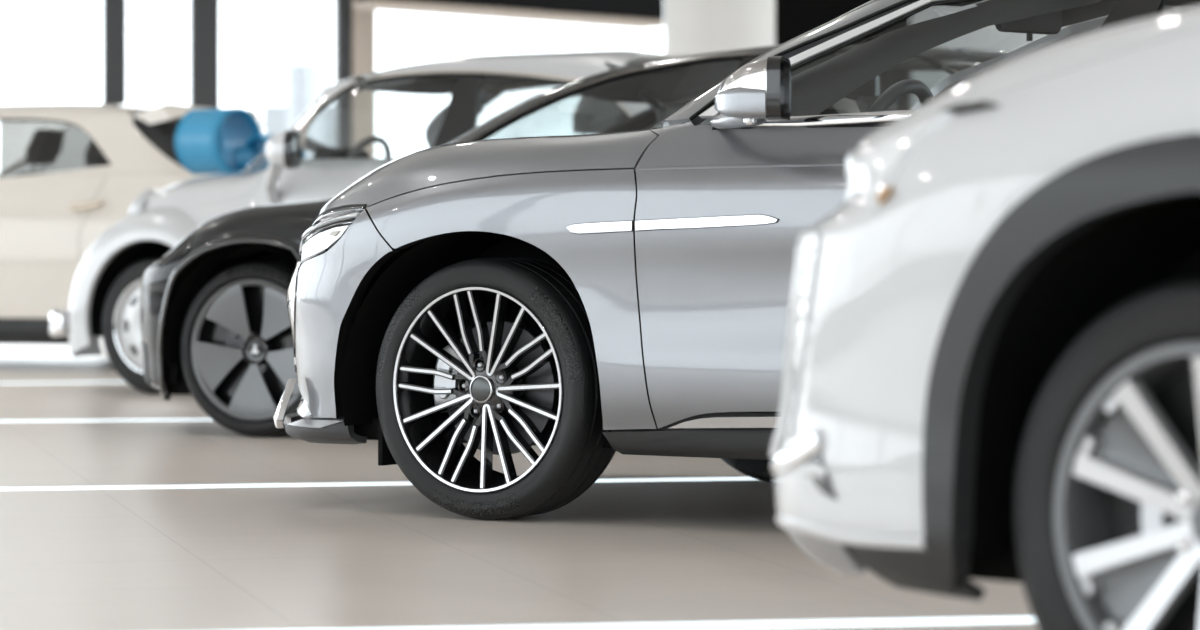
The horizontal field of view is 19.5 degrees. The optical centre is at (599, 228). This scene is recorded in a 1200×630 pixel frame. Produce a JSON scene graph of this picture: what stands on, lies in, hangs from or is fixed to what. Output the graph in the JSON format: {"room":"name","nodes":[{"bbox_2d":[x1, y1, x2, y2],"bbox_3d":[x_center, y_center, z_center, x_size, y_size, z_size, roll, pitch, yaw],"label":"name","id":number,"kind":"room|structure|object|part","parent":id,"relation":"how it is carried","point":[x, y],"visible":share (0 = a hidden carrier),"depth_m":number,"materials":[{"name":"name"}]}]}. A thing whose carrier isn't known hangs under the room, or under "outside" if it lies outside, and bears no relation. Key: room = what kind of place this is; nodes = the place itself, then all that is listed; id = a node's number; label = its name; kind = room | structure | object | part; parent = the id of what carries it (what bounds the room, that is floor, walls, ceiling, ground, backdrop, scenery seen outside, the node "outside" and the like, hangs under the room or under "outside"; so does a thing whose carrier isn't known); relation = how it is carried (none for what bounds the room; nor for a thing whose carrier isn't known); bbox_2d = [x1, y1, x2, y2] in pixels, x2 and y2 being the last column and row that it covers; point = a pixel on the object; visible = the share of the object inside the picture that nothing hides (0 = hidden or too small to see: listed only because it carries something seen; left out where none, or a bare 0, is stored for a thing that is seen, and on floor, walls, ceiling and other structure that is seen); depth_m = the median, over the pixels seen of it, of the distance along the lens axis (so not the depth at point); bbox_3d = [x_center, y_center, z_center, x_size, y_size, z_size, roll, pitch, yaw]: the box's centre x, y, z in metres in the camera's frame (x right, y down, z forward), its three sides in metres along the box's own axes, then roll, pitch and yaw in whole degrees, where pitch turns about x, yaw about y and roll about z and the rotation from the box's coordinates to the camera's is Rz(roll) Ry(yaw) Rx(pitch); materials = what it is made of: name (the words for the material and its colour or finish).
{"room":"car showroom","nodes":[
{"label":"car showroom","id":0,"kind":"room"},
{"bbox_2d":[356,0,663,20],"bbox_3d":[-0.651,-2.990,26.131,2.442,2.820,0.300,0,0,-29],"label":"trim","id":1,"kind":"structure","parent":0,"point":[647,9],"depth_m":26.25,"materials":[{"name":"black"}]},
{"bbox_2d":[354,0,663,28],"bbox_3d":[-0.660,-1.604,26.148,2.442,0.138,0.340,0,0,-29],"label":"trim","id":2,"kind":"structure","parent":1,"relation":"attached to","point":[398,5],"depth_m":26.00,"materials":[{"name":"beige stone"}]},
{"bbox_2d":[0,337,1037,629],"bbox_3d":[0.899,0.900,9.297,26.000,0.200,37.000,0,0,-10],"label":"floor","id":3,"kind":"structure","parent":0,"point":[305,557],"depth_m":8.99,"materials":[{"name":"tile"}]},
{"bbox_2d":[0,381,125,383],"bbox_3d":[-2.095,0.798,18.394,10.094,0.003,0.110,0,0,-15],"label":"floor line","id":4,"kind":"object","parent":3,"relation":"on","point":[86,381],"visible":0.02,"depth_m":18.17,"materials":[{"name":"white paint"}]},
{"bbox_2d":[0,418,213,421],"bbox_3d":[-1.342,0.798,14.706,10.326,0.003,0.110,0,0,-8],"label":"floor line","id":5,"kind":"object","parent":3,"relation":"on","point":[210,419],"visible":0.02,"depth_m":14.57,"materials":[{"name":"white paint"}]},
{"bbox_2d":[0,103,262,344],"bbox_3d":[-3.526,0.030,20.933,4.181,1.540,1.815,0,0,19],"label":"car","id":6,"kind":"object","parent":3,"relation":"on","point":[49,221],"visible":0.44,"depth_m":19.91,"materials":[{"name":"beige paint"}]},
{"bbox_3d":[-3.213,0.089,19.946,0.894,0.835,0.122,0,0,19],"label":"door","id":7,"kind":"part","parent":6,"relation":"part of","materials":[{"name":"beige paint"}]},
{"bbox_3d":[-3.122,-0.466,20.023,0.775,0.346,0.136,0,0,19],"label":"door glass","id":8,"kind":"part","parent":6,"relation":"part of","materials":[{"name":"glass"}]},
{"bbox_3d":[-2.906,-0.134,19.776,0.200,0.062,0.031,0,0,19],"label":"door handle","id":9,"kind":"part","parent":6,"relation":"part of","materials":[{"name":"beige metal"}]},
{"bbox_2d":[48,50,698,393],"bbox_3d":[-0.561,-0.014,16.886,4.180,1.628,2.086,0,0,33],"label":"car","id":10,"kind":"object","parent":3,"relation":"on","point":[104,296],"visible":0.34,"depth_m":16.77,"materials":[{"name":"white paint"}]},
{"bbox_2d":[127,188,157,215],"bbox_3d":[-2.245,-0.101,17.316,0.166,0.201,0.210,0,0,23],"label":"lamp","id":11,"kind":"object","parent":10,"relation":"attached to","point":[144,200],"depth_m":17.22,"materials":[{"name":"white paint"}]},
{"bbox_2d":[174,108,304,173],"bbox_3d":[-1.845,-0.452,18.153,0.730,0.344,0.459,0,0,0],"label":"bow","id":12,"kind":"object","parent":10,"relation":"on","point":[222,140],"visible":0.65,"depth_m":18.11,"materials":[{"name":"blue"}]},
{"bbox_2d":[263,130,301,203],"bbox_3d":[-1.492,-0.284,16.416,0.194,0.351,0.395,0,0,0],"label":"mirror","id":13,"kind":"object","parent":10,"relation":"attached to","point":[282,183],"depth_m":16.40,"materials":[{"name":"white paint"}]},
{"bbox_3d":[-1.078,0.126,16.338,1.134,0.915,0.117,0,0,33],"label":"door","id":14,"kind":"part","parent":10,"relation":"part of","materials":[{"name":"white paint"}]},
{"bbox_3d":[-0.663,-0.493,16.150,0.239,0.456,0.168,0,0,33],"label":"door post","id":15,"kind":"part","parent":10,"relation":"part of","materials":[{"name":"black"}]},
{"bbox_3d":[-0.443,-0.530,16.256,2.039,0.420,0.570,0,0,33],"label":"window trim","id":16,"kind":"part","parent":10,"relation":"part of","materials":[{"name":"beige"}]},
{"bbox_3d":[0.063,-0.530,17.035,2.039,0.420,0.570,0,0,33],"label":"window trim","id":17,"kind":"part","parent":10,"relation":"part of","materials":[{"name":"beige"}]},
{"bbox_3d":[0.070,-0.493,17.278,0.239,0.456,0.168,0,0,33],"label":"door post","id":18,"kind":"part","parent":10,"relation":"part of","materials":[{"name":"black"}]},
{"bbox_2d":[0,477,756,490],"bbox_3d":[0.038,0.798,11.119,11.835,0.003,0.110,0,0,-11],"label":"floor line","id":19,"kind":"object","parent":3,"relation":"on","point":[691,478],"visible":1,"depth_m":10.91,"materials":[{"name":"white paint"}]},
{"bbox_2d":[140,44,1013,436],"bbox_3d":[0.365,0.050,13.645,4.494,1.500,2.140,0,0,24],"label":"car","id":20,"kind":"object","parent":3,"relation":"on","point":[216,327],"visible":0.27,"depth_m":13.48,"materials":[{"name":"black paint"}]},
{"bbox_2d":[638,89,678,126],"bbox_3d":[0.238,-0.461,13.684,0.175,0.176,0.237,0,0,0],"label":"mirror","id":21,"kind":"object","parent":20,"relation":"attached to","point":[661,112],"depth_m":13.68,"materials":[{"name":"mirror"}]},
{"bbox_3d":[0.541,-0.470,12.839,2.216,0.386,0.190,0,0,24],"label":"window trim","id":22,"kind":"part","parent":20,"relation":"part of","materials":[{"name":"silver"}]},
{"bbox_3d":[0.496,-0.399,12.805,0.322,0.527,0.146,0,0,-34],"label":"door post","id":23,"kind":"part","parent":20,"relation":"part of","materials":[{"name":"black"}]},
{"bbox_2d":[268,615,1034,629],"bbox_3d":[1.039,0.798,7.185,10.592,0.003,0.120,0,0,-9],"label":"parking line","id":24,"kind":"object","parent":3,"relation":"on","point":[1022,619],"visible":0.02,"depth_m":7.04,"materials":[{"name":"white paint"}]},
{"bbox_2d":[273,0,1199,519],"bbox_3d":[1.347,0.007,9.613,4.958,1.585,2.281,0,0,33],"label":"car","id":25,"kind":"object","parent":3,"relation":"on","point":[585,299],"visible":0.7,"depth_m":9.43,"materials":[{"name":"silver metal"}]},
{"bbox_3d":[-0.908,0.503,10.093,0.068,0.142,0.084,0,0,-8],"label":"corner blade","id":26,"kind":"part","parent":25,"relation":"part of","materials":[{"name":"silver metal"}]},
{"bbox_3d":[-0.546,0.040,10.842,0.258,0.100,1.531,0,0,33],"label":"nose panel","id":27,"kind":"part","parent":25,"relation":"part of","materials":[{"name":"silver metal"}]},
{"bbox_2d":[301,212,359,237],"bbox_3d":[-0.784,-0.009,10.014,0.039,0.076,0.416,0,0,-27],"label":"light","id":28,"kind":"object","parent":25,"relation":"attached to","point":[330,224],"depth_m":9.92,"materials":[{"name":"white"}]},
{"bbox_2d":[301,206,367,262],"bbox_3d":[-0.758,0.017,10.025,0.213,0.166,0.390,0,0,0],"label":"lamp","id":29,"kind":"object","parent":25,"relation":"attached to","point":[336,236],"depth_m":9.91,"materials":[{"name":"white"}]},
{"bbox_3d":[0.347,-0.295,9.165,0.062,0.066,0.289,0,0,-25],"label":"mirror arm","id":30,"kind":"part","parent":25,"relation":"part of","materials":[{"name":"silver metal"}]},
{"bbox_2d":[780,62,783,116],"bbox_3d":[0.459,-0.358,8.958,0.001,0.140,0.207,0,0,10],"label":"mirror glass","id":31,"kind":"object","parent":25,"relation":"on","point":[781,63],"depth_m":9.00,"materials":[{"name":"black"}]},
{"bbox_2d":[770,5,1199,629],"bbox_3d":[2.429,-0.035,4.877,1.951,1.669,4.956,0,0,-44],"label":"car","id":32,"kind":"object","parent":3,"relation":"on","point":[991,368],"visible":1,"depth_m":5.44,"materials":[{"name":"white metal"}]},
{"bbox_3d":[0.329,0.373,5.833,0.035,0.088,0.222,0,0,-17],"label":"intake blade","id":33,"kind":"part","parent":32,"relation":"part of","materials":[{"name":"silver metal"}]},
{"bbox_2d":[856,101,999,214],"bbox_3d":[0.523,-0.110,5.601,0.206,0.185,0.292,0,0,0],"label":"lamp","id":34,"kind":"object","parent":32,"relation":"attached to","point":[921,163],"depth_m":5.55,"materials":[{"name":"white plastic"}]},
{"bbox_3d":[0.882,0.217,5.154,0.111,0.716,1.032,0,0,-44],"label":"wheel arch trim","id":35,"kind":"part","parent":32,"relation":"part of","materials":[{"name":"grey plastic"}]},
{"bbox_2d":[665,0,774,124],"bbox_3d":[0.823,-1.800,24.000,0.760,5.200,0.760,0,0,0],"label":"column","id":36,"kind":"structure","parent":0,"point":[692,27],"depth_m":23.67,"materials":[{"name":"white paint"}]},
{"bbox_2d":[775,0,910,109],"bbox_3d":[1.853,-1.800,27.337,1.108,5.200,0.300,0,0,-10],"label":"wall panel","id":37,"kind":"object","parent":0,"point":[793,18],"depth_m":27.16,"materials":[{"name":"black"}]},
{"bbox_2d":[911,3,1105,108],"bbox_3d":[6.224,-1.800,29.184,7.606,5.200,0.280,0,0,-10],"label":"wall","id":38,"kind":"structure","parent":0,"point":[989,37],"depth_m":28.49,"materials":[{"name":"white paint"}]},
{"label":"outside","id":39,"kind":"structure","parent":0,"visible":0},
{"bbox_3d":[0.583,1.175,25.488,177.241,0.250,193.464,0,0,0],"label":"ground","id":40,"kind":"structure","parent":39,"visible":0},
{"bbox_2d":[262,62,333,158],"bbox_3d":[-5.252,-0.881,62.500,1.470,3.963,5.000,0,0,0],"label":"building","id":41,"kind":"structure","parent":40,"relation":"on","point":[305,81],"depth_m":60.01,"materials":[{"name":"grey"}]},
{"bbox_3d":[-0.901,-1.800,27.258,20.090,5.200,3.781,0,0,0],"label":"wall","id":42,"kind":"structure","parent":0,"visible":0},
{"bbox_2d":[102,0,126,103],"bbox_3d":[-3.712,-1.800,26.762,0.174,5.200,0.250,0,0,-10],"label":"window frame","id":43,"kind":"structure","parent":42,"relation":"attached to","point":[114,12],"depth_m":26.64,"materials":[{"name":"grey metal"}]},
{"bbox_2d":[190,0,219,108],"bbox_3d":[-3.038,-1.800,26.881,0.214,5.200,0.250,0,0,-10],"label":"window frame","id":44,"kind":"structure","parent":42,"relation":"attached to","point":[204,14],"depth_m":26.76,"materials":[{"name":"grey metal"}]},
{"bbox_2d":[334,0,351,148],"bbox_3d":[-1.987,-1.800,27.066,0.108,5.200,0.250,0,0,-10],"label":"window frame","id":45,"kind":"structure","parent":42,"relation":"attached to","point":[342,9],"depth_m":26.95,"materials":[{"name":"grey metal"}]},
{"bbox_2d":[352,0,375,157],"bbox_3d":[-1.838,-1.800,27.092,0.179,5.200,0.250,0,0,-10],"label":"column","id":46,"kind":"structure","parent":42,"relation":"attached to","point":[363,20],"depth_m":26.97,"materials":[{"name":"beige paint"}]}
]}

